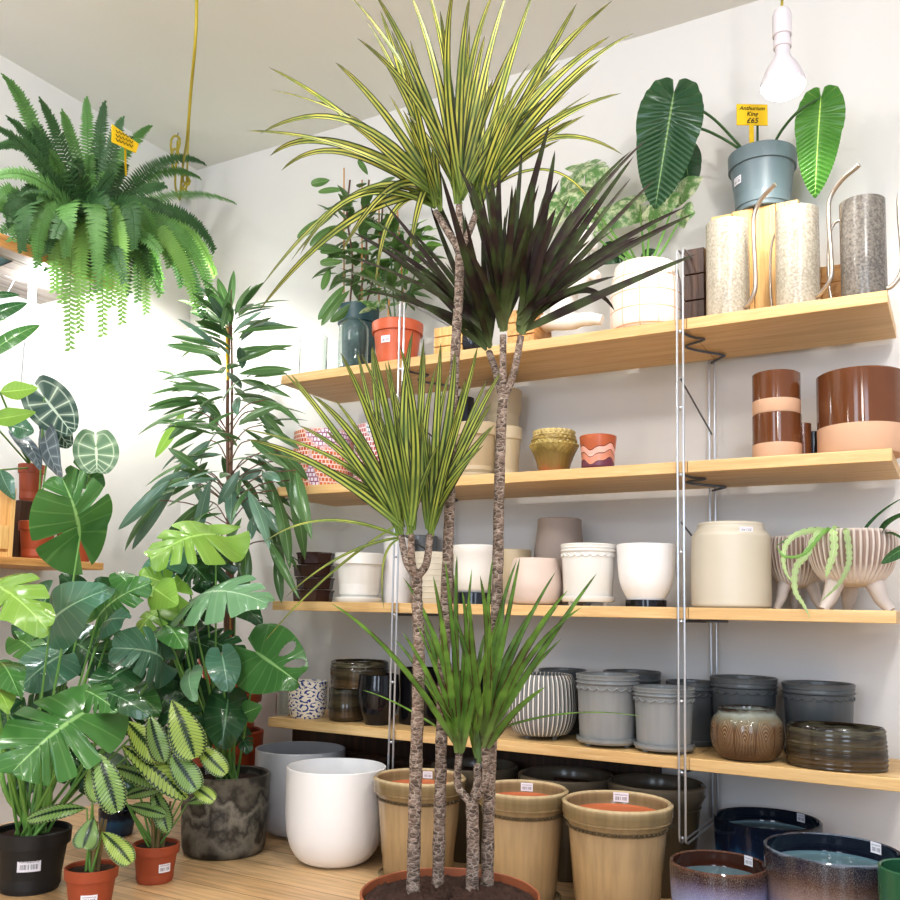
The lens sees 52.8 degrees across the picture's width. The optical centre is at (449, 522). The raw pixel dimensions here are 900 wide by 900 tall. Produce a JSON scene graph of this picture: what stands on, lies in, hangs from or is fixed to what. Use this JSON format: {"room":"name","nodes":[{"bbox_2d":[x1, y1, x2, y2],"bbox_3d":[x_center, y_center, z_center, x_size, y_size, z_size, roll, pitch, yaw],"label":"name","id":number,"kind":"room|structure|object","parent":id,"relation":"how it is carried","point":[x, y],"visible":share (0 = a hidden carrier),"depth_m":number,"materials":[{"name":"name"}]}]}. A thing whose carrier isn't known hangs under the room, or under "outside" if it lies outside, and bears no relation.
{"room":"plant shop","nodes":[
{"label":"plant shop","id":0,"kind":"room"},
{"bbox_2d":[0,55,196,823],"bbox_3d":[-2.167,-0.462,1.493,0.100,2.461,4.530,-2,-6,29],"label":"wall","id":1,"kind":"structure","parent":0,"point":[111,379],"depth_m":3.13,"materials":[{"name":"paint"}]},
{"bbox_2d":[0,556,103,570],"bbox_3d":[-1.656,0.045,1.973,0.285,0.022,1.958,-2,-6,29],"label":"wall shelf","id":2,"kind":"object","parent":1,"relation":"attached to","point":[6,562],"visible":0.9,"depth_m":2.57,"materials":[{"name":"brown wood"}]},
{"bbox_2d":[0,489,16,556],"bbox_3d":[-1.365,-0.011,2.427,0.200,0.189,0.298,-2,-6,29],"label":"wooden crate","id":3,"kind":"object","parent":2,"relation":"on","point":[7,505],"visible":1,"depth_m":2.50,"materials":[{"name":"brown wood"}]},
{"bbox_2d":[0,291,39,353],"bbox_3d":[-1.266,-0.352,2.393,0.326,0.484,0.174,-2,-6,29],"label":"potted plant","id":4,"kind":"object","parent":3,"relation":"on","point":[8,340],"visible":1,"depth_m":2.34,"materials":[{"name":"green plant"}]},
{"bbox_2d":[12,500,32,556],"bbox_3d":[-1.271,0.025,2.712,0.090,0.175,0.100,-2,-6,29],"label":"wooden riser","id":5,"kind":"object","parent":2,"relation":"on","point":[22,507],"visible":0.17,"depth_m":2.66,"materials":[{"name":"brown wood"}]},
{"bbox_2d":[0,381,62,500],"bbox_3d":[-1.184,-0.207,2.589,0.164,0.306,0.406,2,-6,-12],"label":"anthurium","id":6,"kind":"object","parent":5,"relation":"on","point":[48,451],"visible":0.94,"depth_m":2.56,"materials":[{"name":"plant"}]},
{"bbox_2d":[18,463,44,500],"bbox_3d":[-1.264,-0.119,2.733,0.075,0.114,0.075,-2,-6,29],"label":"pot","id":7,"kind":"object","parent":6,"relation":"on","point":[28,476],"depth_m":2.70,"materials":[{"name":"ceramic"}]},
{"bbox_2d":[18,375,78,558],"bbox_3d":[-1.173,-0.157,2.640,0.158,0.527,0.120,3,-6,-20],"label":"anthurium","id":8,"kind":"object","parent":2,"relation":"on","point":[56,406],"visible":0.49,"depth_m":2.61,"materials":[{"name":"plant"}]},
{"bbox_2d":[18,520,54,558],"bbox_3d":[-1.195,0.051,2.622,0.104,0.109,0.104,-2,-6,29],"label":"pot","id":9,"kind":"object","parent":8,"relation":"on","point":[28,547],"depth_m":2.58,"materials":[{"name":"ceramic"}]},
{"bbox_2d":[57,429,118,561],"bbox_3d":[-1.113,-0.083,2.755,0.194,0.404,0.121,-4,-7,41],"label":"anthurium","id":10,"kind":"object","parent":2,"relation":"on","point":[98,458],"visible":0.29,"depth_m":2.73,"materials":[{"name":"plant"}]},
{"bbox_2d":[57,532,89,561],"bbox_3d":[-1.145,0.077,2.771,0.110,0.088,0.110,-2,-6,29],"label":"pot","id":11,"kind":"object","parent":10,"relation":"on","point":[83,556],"depth_m":2.74,"materials":[{"name":"ceramic"}]},
{"bbox_2d":[0,233,114,303],"bbox_3d":[-1.630,-0.805,2.009,0.347,0.034,1.889,-2,-6,29],"label":"wall shelf","id":12,"kind":"object","parent":1,"relation":"attached to","point":[21,266],"visible":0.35,"depth_m":2.65,"materials":[{"name":"brown wood"}]},
{"bbox_2d":[0,73,236,350],"bbox_3d":[-0.992,-0.876,2.731,0.415,0.824,1.044,-2,-6,26],"label":"hanging fern","id":13,"kind":"object","parent":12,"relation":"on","point":[93,225],"visible":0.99,"depth_m":2.56,"materials":[{"name":"green plant"}]},
{"bbox_2d":[0,794,670,899],"bbox_3d":[-0.097,0.720,0.247,4.856,0.050,4.630,-2,-6,29],"label":"floor","id":14,"kind":"structure","parent":0,"point":[273,873],"depth_m":2.26,"materials":[{"name":"brown wood"}]},
{"bbox_2d":[27,753,135,899],"bbox_3d":[-0.795,0.671,1.957,0.185,0.347,0.164,6,-7,-39],"label":"potted calathea","id":15,"kind":"object","parent":14,"relation":"on","point":[92,878],"visible":0.98,"depth_m":1.95,"materials":[{"name":"plant"}]},
{"bbox_2d":[64,859,118,899],"bbox_3d":[-0.787,0.800,1.986,0.113,0.097,0.113,-2,-6,29],"label":"pot","id":16,"kind":"object","parent":15,"relation":"on","point":[89,879],"depth_m":1.95,"materials":[{"name":"ceramic"}]},
{"bbox_2d":[0,468,204,896],"bbox_3d":[-0.895,0.364,2.170,0.556,0.997,0.640,2,-6,-7],"label":"monstera","id":17,"kind":"object","parent":14,"relation":"on","point":[44,742],"visible":0.94,"depth_m":2.14,"materials":[{"name":"green plant"}]},
{"bbox_2d":[0,820,72,896],"bbox_3d":[-0.988,0.790,2.138,0.174,0.139,0.174,-2,-6,29],"label":"pot","id":18,"kind":"object","parent":17,"relation":"on","point":[32,856],"depth_m":2.08,"materials":[{"name":"plastic"}]},
{"bbox_2d":[115,700,229,885],"bbox_3d":[-0.683,0.650,2.199,0.270,0.441,0.138,-2,-6,29],"label":"potted calathea","id":19,"kind":"object","parent":14,"relation":"on","point":[149,749],"visible":0.97,"depth_m":2.18,"materials":[{"name":"plant"}]},
{"bbox_2d":[132,837,179,885],"bbox_3d":[-0.720,0.827,2.215,0.112,0.090,0.112,-2,-6,29],"label":"pot","id":20,"kind":"object","parent":19,"relation":"on","point":[155,859],"depth_m":2.18,"materials":[{"name":"ceramic"}]},
{"bbox_2d":[135,521,307,860],"bbox_3d":[-0.622,0.444,2.465,0.544,0.904,0.376,0,-6,9],"label":"monstera","id":21,"kind":"object","parent":14,"relation":"on","point":[233,827],"visible":0.88,"depth_m":2.40,"materials":[{"name":"plant"}]},
{"bbox_2d":[181,765,270,860],"bbox_3d":[-0.620,0.795,2.500,0.239,0.213,0.239,-2,-6,29],"label":"pot","id":22,"kind":"object","parent":21,"relation":"on","point":[233,827],"depth_m":2.40,"materials":[{"name":"ceramic"}]},
{"bbox_2d":[192,726,263,766],"bbox_3d":[-0.730,0.806,2.937,0.239,0.270,0.239,-2,-6,29],"label":"terracotta pot","id":23,"kind":"object","parent":14,"relation":"on","point":[257,732],"visible":0.09,"depth_m":2.89,"materials":[{"name":"ceramic"}]},
{"bbox_2d":[246,692,261,729],"bbox_3d":[-0.726,0.610,2.956,0.219,0.123,0.219,-2,-6,29],"label":"terracotta pot","id":24,"kind":"object","parent":23,"relation":"on","point":[256,698],"visible":0.11,"depth_m":2.92,"materials":[{"name":"ceramic"}]},
{"bbox_2d":[118,271,311,692],"bbox_3d":[-0.673,-0.154,2.850,1.076,1.384,0.560,-2,-6,29],"label":"potted plant","id":25,"kind":"object","parent":24,"relation":"on","point":[151,505],"visible":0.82,"depth_m":2.77,"materials":[{"name":"plant"}]},
{"bbox_2d":[198,659,247,692],"bbox_3d":[-0.723,0.492,2.967,0.200,0.118,0.200,-2,-6,29],"label":"pot","id":26,"kind":"object","parent":25,"relation":"on","point":[203,674],"depth_m":2.92,"materials":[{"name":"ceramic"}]},
{"bbox_2d":[255,741,345,837],"bbox_3d":[-0.452,0.801,2.719,0.269,0.250,0.269,-2,-6,29],"label":"pot","id":27,"kind":"object","parent":14,"relation":"on","point":[275,757],"visible":0.3,"depth_m":2.61,"materials":[{"name":"ceramic"}]},
{"bbox_2d":[285,758,385,867],"bbox_3d":[-0.306,0.775,2.421,0.266,0.249,0.266,-2,-6,29],"label":"pot","id":28,"kind":"object","parent":14,"relation":"on","point":[332,807],"visible":0.91,"depth_m":2.31,"materials":[{"name":"ceramic"}]},
{"bbox_2d":[373,768,465,876],"bbox_3d":[-0.079,0.765,2.283,0.236,0.252,0.236,-2,-6,29],"label":"pot","id":29,"kind":"object","parent":14,"relation":"on","point":[391,786],"visible":0.66,"depth_m":2.21,"materials":[{"name":"beige ceramic"}]},
{"bbox_2d":[243,0,695,899],"bbox_3d":[0.011,-0.139,1.626,0.871,1.930,0.402,0,-6,10],"label":"dracaena","id":30,"kind":"object","parent":14,"relation":"on","point":[411,467],"visible":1,"depth_m":1.63,"materials":[{"name":"green plant"}]},
{"bbox_2d":[360,867,539,899],"bbox_3d":[-0.002,0.714,1.490,0.298,0.205,0.298,-2,-6,29],"label":"pot","id":31,"kind":"object","parent":30,"relation":"on","point":[450,883],"depth_m":1.55,"materials":[{"name":"brown plastic"}]},
{"bbox_2d":[431,757,518,863],"bbox_3d":[0.067,0.792,2.509,0.242,0.247,0.242,-2,-6,29],"label":"pot","id":32,"kind":"object","parent":14,"relation":"on","point":[507,769],"visible":0.18,"depth_m":2.42,"materials":[{"name":"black ceramic"}]},
{"bbox_2d":[478,779,568,899],"bbox_3d":[0.170,0.752,2.126,0.214,0.258,0.214,-2,-6,29],"label":"pot","id":33,"kind":"object","parent":14,"relation":"on","point":[528,820],"visible":0.62,"depth_m":2.05,"materials":[{"name":"beige ceramic"}]},
{"bbox_2d":[518,765,613,882],"bbox_3d":[0.303,0.781,2.364,0.254,0.250,0.254,-2,-6,29],"label":"pot","id":34,"kind":"object","parent":14,"relation":"on","point":[540,773],"visible":0.23,"depth_m":2.31,"materials":[{"name":"black ceramic"}]},
{"bbox_2d":[562,790,673,899],"bbox_3d":[0.369,0.744,2.002,0.244,0.257,0.244,-2,-6,29],"label":"pot","id":35,"kind":"object","parent":14,"relation":"on","point":[617,838],"visible":1,"depth_m":1.92,"materials":[{"name":"beige ceramic"}]},
{"bbox_2d":[607,773,705,898],"bbox_3d":[0.511,0.771,2.247,0.242,0.256,0.242,-2,-6,29],"label":"pot","id":36,"kind":"object","parent":14,"relation":"on","point":[665,786],"visible":0.41,"depth_m":2.17,"materials":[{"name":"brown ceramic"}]},
{"bbox_2d":[669,849,767,899],"bbox_3d":[0.541,0.773,1.825,0.193,0.178,0.193,-2,-6,29],"label":"glazed pot","id":37,"kind":"object","parent":14,"relation":"on","point":[702,874],"visible":0.93,"depth_m":1.78,"materials":[{"name":"brown ceramic"}]},
{"bbox_2d":[713,807,822,861],"bbox_3d":[0.748,0.796,2.133,0.244,0.199,0.244,-2,-6,29],"label":"glazed pot","id":38,"kind":"object","parent":14,"relation":"on","point":[742,830],"visible":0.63,"depth_m":2.14,"materials":[{"name":"ceramic"}]},
{"bbox_2d":[763,832,899,899],"bbox_3d":[0.748,0.749,1.768,0.257,0.224,0.257,-2,-6,29],"label":"glazed pot","id":39,"kind":"object","parent":14,"relation":"on","point":[798,865],"visible":0.8,"depth_m":1.74,"materials":[{"name":"ceramic"}]},
{"bbox_2d":[0,0,757,169],"bbox_3d":[-0.030,-1.710,0.413,4.756,0.100,4.530,-2,-6,29],"label":"ceiling","id":40,"kind":"structure","parent":0,"point":[135,56],"depth_m":2.76,"materials":[{"name":"paint"}]},
{"bbox_2d":[760,0,805,101],"bbox_3d":[0.760,-1.222,2.078,0.097,0.513,0.097,-2,-6,29],"label":"hanging bulb","id":41,"kind":"object","parent":40,"relation":"hanging from","point":[784,78],"visible":1,"depth_m":2.04,"materials":[{"name":"white glass"}]},
{"bbox_2d":[772,6,791,51],"bbox_3d":[0.758,-1.131,2.069,0.043,0.100,0.043,-2,-6,29],"label":"socket","id":42,"kind":"object","parent":41,"relation":"attached to","point":[782,15],"depth_m":2.05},
{"bbox_2d":[178,0,899,850],"bbox_3d":[1.042,-0.318,2.329,4.856,2.461,0.100,-2,-6,29],"label":"wall","id":43,"kind":"structure","parent":0,"point":[853,46],"depth_m":2.55,"materials":[{"name":"paint"}]},
{"bbox_2d":[387,301,459,769],"bbox_3d":[-0.065,0.070,2.645,0.066,1.409,0.316,-3,-7,34],"label":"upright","id":44,"kind":"object","parent":43,"relation":"attached to","point":[396,614],"visible":0.4,"depth_m":2.51,"materials":[{"name":"metal"}]},
{"bbox_2d":[272,601,688,618],"bbox_3d":[0.082,0.242,2.543,1.249,0.027,0.291,-2,-6,29],"label":"shelf board","id":45,"kind":"object","parent":44,"relation":"on","point":[541,610],"visible":0.61,"depth_m":2.32,"materials":[{"name":"brown wood"}]},
{"bbox_2d":[335,552,384,602],"bbox_3d":[-0.268,0.162,2.672,0.147,0.144,0.147,-2,-6,29],"label":"glazed pot","id":46,"kind":"object","parent":45,"relation":"on","point":[359,577],"visible":0.88,"depth_m":2.62,"materials":[{"name":"beige ceramic"}]},
{"bbox_2d":[383,536,414,602],"bbox_3d":[-0.155,0.141,2.716,0.093,0.198,0.093,-2,-6,29],"label":"glazed pot","id":47,"kind":"object","parent":45,"relation":"on","point":[404,593],"visible":0.44,"depth_m":2.68,"materials":[{"name":"white ceramic"}]},
{"bbox_2d":[411,551,453,602],"bbox_3d":[-0.048,0.156,2.567,0.132,0.144,0.132,-2,-6,29],"label":"glazed pot","id":48,"kind":"object","parent":45,"relation":"on","point":[435,568],"visible":0.32,"depth_m":2.51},
{"bbox_2d":[453,544,492,603],"bbox_3d":[0.069,0.143,2.488,0.126,0.161,0.126,-2,-6,29],"label":"glazed pot","id":49,"kind":"object","parent":45,"relation":"on","point":[476,558],"visible":0.68,"depth_m":2.44,"materials":[{"name":"beige ceramic"}]},
{"bbox_2d":[509,557,561,604],"bbox_3d":[0.224,0.155,2.389,0.136,0.123,0.136,3,-6,-15],"label":"clay pot","id":50,"kind":"object","parent":45,"relation":"on","point":[534,573],"visible":0.84,"depth_m":2.33,"materials":[{"name":"ceramic"}]},
{"bbox_2d":[534,517,582,605],"bbox_3d":[0.305,0.110,2.533,0.140,0.243,0.140,-2,-6,29],"label":"clay vase","id":51,"kind":"object","parent":45,"relation":"on","point":[552,532],"visible":0.51,"depth_m":2.48,"materials":[{"name":"ceramic"}]},
{"bbox_2d":[560,543,615,605],"bbox_3d":[0.353,0.134,2.320,0.143,0.157,0.143,-2,-6,29],"label":"pot","id":52,"kind":"object","parent":45,"relation":"on","point":[581,562],"visible":0.97,"depth_m":2.27,"materials":[{"name":"beige ceramic"}]},
{"bbox_2d":[617,543,675,606],"bbox_3d":[0.486,0.131,2.246,0.144,0.154,0.144,-2,-6,29],"label":"pot","id":53,"kind":"object","parent":45,"relation":"on","point":[645,570],"visible":1,"depth_m":2.19,"materials":[{"name":"white ceramic"}]},
{"bbox_2d":[268,709,712,769],"bbox_3d":[0.075,0.585,2.510,1.249,0.027,0.291,-2,-6,29],"label":"shelf board","id":54,"kind":"object","parent":44,"relation":"on","point":[568,746],"visible":0.64,"depth_m":2.30,"materials":[{"name":"brown wood"}]},
{"bbox_2d":[288,679,327,718],"bbox_3d":[-0.426,0.527,2.714,0.117,0.108,0.116,-2,-6,29],"label":"patterned pot","id":55,"kind":"object","parent":54,"relation":"on","point":[309,700],"visible":0.95,"depth_m":2.67,"materials":[{"name":"ceramic"}]},
{"bbox_2d":[328,687,362,721],"bbox_3d":[-0.302,0.531,2.659,0.110,0.094,0.110,-2,-6,29],"label":"pot","id":56,"kind":"object","parent":54,"relation":"on","point":[343,704],"visible":0.8,"depth_m":2.61,"materials":[{"name":"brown ceramic"}]},
{"bbox_2d":[330,659,388,689],"bbox_3d":[-0.266,0.445,2.671,0.175,0.080,0.175,-2,-6,29],"label":"pot","id":57,"kind":"object","parent":56,"relation":"on","point":[344,673],"visible":0.69,"depth_m":2.60,"materials":[{"name":"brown ceramic"}]},
{"bbox_2d":[357,673,398,725],"bbox_3d":[-0.205,0.502,2.588,0.120,0.142,0.120,-2,-6,29],"label":"glazed pot","id":58,"kind":"object","parent":54,"relation":"on","point":[374,709],"visible":0.81,"depth_m":2.54,"materials":[{"name":"ceramic"}]},
{"bbox_2d":[507,671,576,739],"bbox_3d":[0.240,0.478,2.373,0.185,0.166,0.185,-2,-6,29],"label":"striped pot","id":59,"kind":"object","parent":54,"relation":"on","point":[559,694],"visible":0.83,"depth_m":2.30,"materials":[{"name":"ceramic"}]},
{"bbox_2d":[575,671,639,747],"bbox_3d":[0.395,0.466,2.270,0.160,0.176,0.160,-2,-6,29],"label":"pot","id":60,"kind":"object","parent":54,"relation":"on","point":[597,691],"visible":0.85,"depth_m":2.21,"materials":[{"name":"grey ceramic"}]},
{"bbox_2d":[632,684,695,753],"bbox_3d":[0.516,0.472,2.187,0.150,0.153,0.150,-2,-6,29],"label":"pot","id":61,"kind":"object","parent":54,"relation":"on","point":[657,728],"visible":0.93,"depth_m":2.13,"materials":[{"name":"grey ceramic"}]},
{"bbox_2d":[665,679,712,746],"bbox_3d":[0.616,0.484,2.317,0.129,0.159,0.129,-2,-6,29],"label":"pot","id":62,"kind":"object","parent":54,"relation":"on","point":[702,709],"visible":0.28,"depth_m":2.26,"materials":[{"name":"grey ceramic"}]},
{"bbox_2d":[277,461,715,506],"bbox_3d":[0.088,-0.100,2.576,1.249,0.027,0.291,-2,-6,29],"label":"shelf board","id":63,"kind":"object","parent":44,"relation":"on","point":[654,476],"visible":0.66,"depth_m":2.40,"materials":[{"name":"brown wood"}]},
{"bbox_2d":[293,428,353,485],"bbox_3d":[-0.392,-0.190,2.809,0.185,0.177,0.185,-2,-6,29],"label":"woven pot","id":64,"kind":"object","parent":63,"relation":"on","point":[315,477],"visible":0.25,"depth_m":2.72,"materials":[{"name":"ceramic"}]},
{"bbox_2d":[456,421,495,475],"bbox_3d":[0.073,-0.196,2.534,0.145,0.154,0.145,-2,-6,29],"label":"glazed pot","id":65,"kind":"object","parent":63,"relation":"on","point":[483,462],"visible":0.32,"depth_m":2.48,"materials":[{"name":"beige ceramic"}]},
{"bbox_2d":[529,428,578,470],"bbox_3d":[0.275,-0.185,2.392,0.132,0.113,0.131,6,-7,-39],"label":"glazed pot","id":66,"kind":"object","parent":63,"relation":"on","point":[551,448],"visible":0.85,"depth_m":2.35,"materials":[{"name":"yellow ceramic"}]},
{"bbox_2d":[579,433,616,467],"bbox_3d":[0.378,-0.177,2.317,0.094,0.088,0.094,-2,-6,29],"label":"pot","id":67,"kind":"object","parent":63,"relation":"on","point":[597,449],"visible":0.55,"depth_m":2.28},
{"bbox_2d":[281,319,714,402],"bbox_3d":[0.095,-0.446,2.609,1.249,0.027,0.291,-2,-6,29],"label":"shelf board","id":68,"kind":"object","parent":44,"relation":"on","point":[653,344],"visible":0.68,"depth_m":2.48,"materials":[{"name":"brown wood"}]},
{"bbox_2d":[298,333,327,372],"bbox_3d":[-0.424,-0.514,2.811,0.087,0.127,0.087,-2,-6,29],"label":"glass vase","id":69,"kind":"object","parent":68,"relation":"on","point":[313,347],"visible":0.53,"depth_m":2.77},
{"bbox_2d":[297,160,405,362],"bbox_3d":[-0.295,-0.805,2.882,0.372,0.724,0.287,-2,-6,29],"label":"potted plant","id":70,"kind":"object","parent":68,"relation":"on","point":[334,303],"visible":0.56,"depth_m":2.86,"materials":[{"name":"green plant"}]},
{"bbox_2d":[338,301,379,362],"bbox_3d":[-0.292,-0.564,2.870,0.132,0.242,0.132,-2,-6,29],"label":"pot","id":71,"kind":"object","parent":70,"relation":"on","point":[350,308],"depth_m":2.82,"materials":[{"name":"teal ceramic"}]},
{"bbox_2d":[338,317,368,367],"bbox_3d":[-0.292,-0.534,2.736,0.091,0.167,0.091,-2,-6,29],"label":"glass vase","id":72,"kind":"object","parent":68,"relation":"on","point":[353,337],"visible":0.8,"depth_m":2.70,"materials":[{"name":"glass"}]},
{"bbox_2d":[346,211,446,361],"bbox_3d":[-0.156,-0.706,2.728,0.325,0.504,0.292,-2,-6,29],"label":"potted plant","id":73,"kind":"object","parent":68,"relation":"on","point":[385,330],"visible":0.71,"depth_m":2.67,"materials":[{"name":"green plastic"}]},
{"bbox_2d":[372,317,423,361],"bbox_3d":[-0.157,-0.524,2.696,0.154,0.135,0.154,-2,-6,29],"label":"pot","id":74,"kind":"object","parent":73,"relation":"on","point":[385,330],"depth_m":2.64,"materials":[{"name":"ceramic"}]},
{"bbox_2d":[540,223,603,332],"bbox_3d":[0.329,-0.661,2.445,0.116,0.321,0.248,5,-7,-33],"label":"figurine","id":75,"kind":"object","parent":68,"relation":"on","point":[574,320],"visible":0.44,"depth_m":2.38,"materials":[{"name":"ceramic"}]},
{"bbox_2d":[610,256,681,328],"bbox_3d":[0.505,-0.569,2.334,0.183,0.182,0.183,-2,-6,29],"label":"pot","id":76,"kind":"object","parent":68,"relation":"on","point":[652,299],"visible":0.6,"depth_m":2.26,"materials":[{"name":"ceramic"}]},
{"bbox_2d":[547,159,702,264],"bbox_3d":[0.472,-0.839,2.484,0.481,0.426,0.133,-4,-8,44],"label":"potted plant","id":77,"kind":"object","parent":76,"relation":"on","point":[636,213],"visible":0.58,"depth_m":2.47,"materials":[{"name":"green plant"}]},
{"bbox_2d":[684,247,705,318],"bbox_3d":[0.639,-0.578,2.308,0.049,0.200,0.140,-2,-6,29],"label":"wooden crate","id":78,"kind":"object","parent":68,"relation":"on","point":[694,268],"visible":0.56,"depth_m":2.25,"materials":[{"name":"brown wood"}]},
{"bbox_2d":[676,248,727,844],"bbox_3d":[0.626,0.046,2.255,0.066,1.411,0.316,-3,-7,34],"label":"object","id":79,"kind":"object","parent":43,"relation":"attached to","point":[684,621],"visible":0.87,"depth_m":2.16,"materials":[{"name":"paint"}]},
{"bbox_2d":[688,448,899,487],"bbox_3d":[0.822,-0.126,2.162,0.435,0.027,0.291,-2,-6,29],"label":"shelf board","id":80,"kind":"object","parent":79,"relation":"on","point":[874,464],"visible":0.98,"depth_m":2.09,"materials":[{"name":"brown wood"}]},
{"bbox_2d":[752,411,801,456],"bbox_3d":[0.762,-0.198,2.112,0.109,0.105,0.109,-2,-6,29],"label":"pot","id":81,"kind":"object","parent":80,"relation":"on","point":[774,433],"visible":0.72,"depth_m":2.07,"materials":[{"name":"ceramic"}]},
{"bbox_2d":[752,369,800,415],"bbox_3d":[0.764,-0.299,2.122,0.107,0.097,0.107,-2,-6,29],"label":"pot","id":82,"kind":"object","parent":81,"relation":"on","point":[775,389],"visible":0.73,"depth_m":2.08,"materials":[{"name":"ceramic"}]},
{"bbox_2d":[816,365,899,458],"bbox_3d":[0.929,-0.242,2.052,0.185,0.187,0.185,-2,-6,29],"label":"pot","id":83,"kind":"object","parent":80,"relation":"on","point":[858,407],"visible":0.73,"depth_m":1.97,"materials":[{"name":"ceramic"}]},
{"bbox_2d":[689,747,899,791],"bbox_3d":[0.809,0.560,2.095,0.435,0.027,0.291,-2,-6,29],"label":"shelf board","id":84,"kind":"object","parent":79,"relation":"on","point":[708,760],"visible":0.54,"depth_m":1.98,"materials":[{"name":"brown wood"}]},
{"bbox_2d":[709,674,778,745],"bbox_3d":[0.729,0.471,2.250,0.164,0.177,0.164,-2,-6,29],"label":"pot","id":85,"kind":"object","parent":84,"relation":"on","point":[726,689],"visible":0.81,"depth_m":2.19,"materials":[{"name":"grey ceramic"}]},
{"bbox_2d":[710,705,784,761],"bbox_3d":[0.686,0.485,2.093,0.164,0.116,0.164,-2,-6,26],"label":"ribbed pot","id":86,"kind":"object","parent":84,"relation":"on","point":[747,733],"visible":1,"depth_m":2.03,"materials":[{"name":"ceramic"}]},
{"bbox_2d":[781,680,855,751],"bbox_3d":[0.880,0.468,2.165,0.167,0.172,0.167,-2,-6,29],"label":"pot","id":87,"kind":"object","parent":84,"relation":"on","point":[804,700],"visible":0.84,"depth_m":2.11,"materials":[{"name":"grey ceramic"}]},
{"bbox_2d":[786,721,888,772],"bbox_3d":[0.850,0.491,1.995,0.210,0.092,0.136,-1,-6,23],"label":"plant pot","id":88,"kind":"object","parent":84,"relation":"on","point":[817,745],"visible":1,"depth_m":1.94,"materials":[{"name":"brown ceramic"}]},
{"bbox_2d":[689,607,899,623],"bbox_3d":[0.816,0.217,2.128,0.435,0.027,0.291,-2,-6,29],"label":"shelf board","id":89,"kind":"object","parent":79,"relation":"on","point":[753,614],"visible":0.98,"depth_m":1.99,"materials":[{"name":"brown wood"}]},
{"bbox_2d":[691,521,771,608],"bbox_3d":[0.671,0.102,2.167,0.184,0.203,0.184,-2,-6,29],"label":"lidded pot","id":90,"kind":"object","parent":89,"relation":"on","point":[731,560],"visible":0.95,"depth_m":2.09,"materials":[{"name":"ceramic"}]},
{"bbox_2d":[771,535,821,608],"bbox_3d":[0.843,0.125,2.203,0.149,0.180,0.149,-2,-6,29],"label":"bowl","id":91,"kind":"object","parent":89,"relation":"on","point":[807,578],"visible":0.54,"depth_m":2.16,"materials":[{"name":"ceramic"}]},
{"bbox_2d":[806,528,899,610],"bbox_3d":[0.906,0.110,2.039,0.192,0.184,0.192,-1,-6,17],"label":"plant pot","id":92,"kind":"object","parent":89,"relation":"on","point":[870,546],"visible":0.8,"depth_m":1.98,"materials":[{"name":"ceramic"}]},
{"bbox_2d":[777,525,852,616],"bbox_3d":[0.805,0.109,2.002,0.161,0.205,0.079,-2,-6,29],"label":"cactus","id":93,"kind":"object","parent":92,"relation":"in","point":[818,532],"visible":0.98,"depth_m":1.98,"materials":[{"name":"green plant"}]},
{"bbox_2d":[687,290,895,358],"bbox_3d":[0.829,-0.471,2.195,0.435,0.027,0.291,-2,-6,29],"label":"shelf board","id":94,"kind":"object","parent":43,"relation":"attached to","point":[865,317],"visible":0.97,"depth_m":2.14,"materials":[{"name":"brown wood"}]},
{"bbox_2d":[705,183,776,315],"bbox_3d":[0.684,-0.636,2.183,0.102,0.292,0.222,2,-6,-12],"label":"watering can","id":95,"kind":"object","parent":94,"relation":"on","point":[727,237],"visible":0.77,"depth_m":2.17,"materials":[{"name":"metal"}]},
{"bbox_2d":[706,216,749,315],"bbox_3d":[0.677,-0.609,2.210,0.102,0.244,0.102,-2,-6,29],"label":"pot","id":96,"kind":"object","parent":95,"relation":"on","point":[727,237],"depth_m":2.17,"materials":[{"name":"ceramic"}]},
{"bbox_2d":[711,199,798,308],"bbox_3d":[0.795,-0.632,2.329,0.213,0.317,0.130,-2,-6,29],"label":"wooden crate","id":97,"kind":"object","parent":94,"relation":"on","point":[765,217],"visible":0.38,"depth_m":2.26,"materials":[{"name":"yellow wood"}]},
{"bbox_2d":[636,77,845,210],"bbox_3d":[0.737,-0.960,2.331,0.496,0.395,0.226,0,-6,16],"label":"anthurium","id":98,"kind":"object","parent":97,"relation":"on","point":[671,121],"visible":0.93,"depth_m":2.28,"materials":[{"name":"green plant"}]},
{"bbox_2d":[728,140,796,210],"bbox_3d":[0.804,-0.870,2.332,0.169,0.156,0.169,-2,-6,29],"label":"pot","id":99,"kind":"object","parent":98,"relation":"on","point":[753,167],"depth_m":2.27,"materials":[{"name":"plastic"}]},
{"bbox_2d":[769,163,860,305],"bbox_3d":[0.847,-0.640,2.102,0.244,0.291,0.098,-4,-8,45],"label":"watering can","id":100,"kind":"object","parent":94,"relation":"on","point":[796,236],"visible":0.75,"depth_m":2.09,"materials":[{"name":"metal"}]},
{"bbox_2d":[775,203,820,305],"bbox_3d":[0.816,-0.614,2.129,0.098,0.243,0.098,-2,-6,29],"label":"pot","id":101,"kind":"object","parent":100,"relation":"on","point":[797,235],"depth_m":2.09,"materials":[{"name":"ceramic"}]},
{"bbox_2d":[827,190,899,297],"bbox_3d":[0.966,-0.638,2.046,0.222,0.281,0.097,-2,-6,29],"label":"watering can","id":102,"kind":"object","parent":94,"relation":"on","point":[862,217],"visible":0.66,"depth_m":2.02,"materials":[{"name":"metal"}]},
{"bbox_2d":[839,193,887,296],"bbox_3d":[0.939,-0.614,2.059,0.097,0.235,0.097,-2,-6,29],"label":"pot","id":103,"kind":"object","parent":102,"relation":"on","point":[862,217],"depth_m":2.02,"materials":[{"name":"ceramic"}]},
{"bbox_3d":[-0.973,-1.388,3.258,0.017,0.032,0.004,-2,-6,29],"label":"ceiling hook","id":104,"kind":"object","parent":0,"visible":0},
{"bbox_2d":[170,0,197,213],"bbox_3d":[-0.786,-1.194,2.784,0.096,0.504,1.023,3,-6,-21],"label":"hanging cord","id":105,"kind":"object","parent":104,"relation":"hanging from","point":[185,203],"visible":0.4,"depth_m":2.95,"materials":[{"name":"yellow fabric"}]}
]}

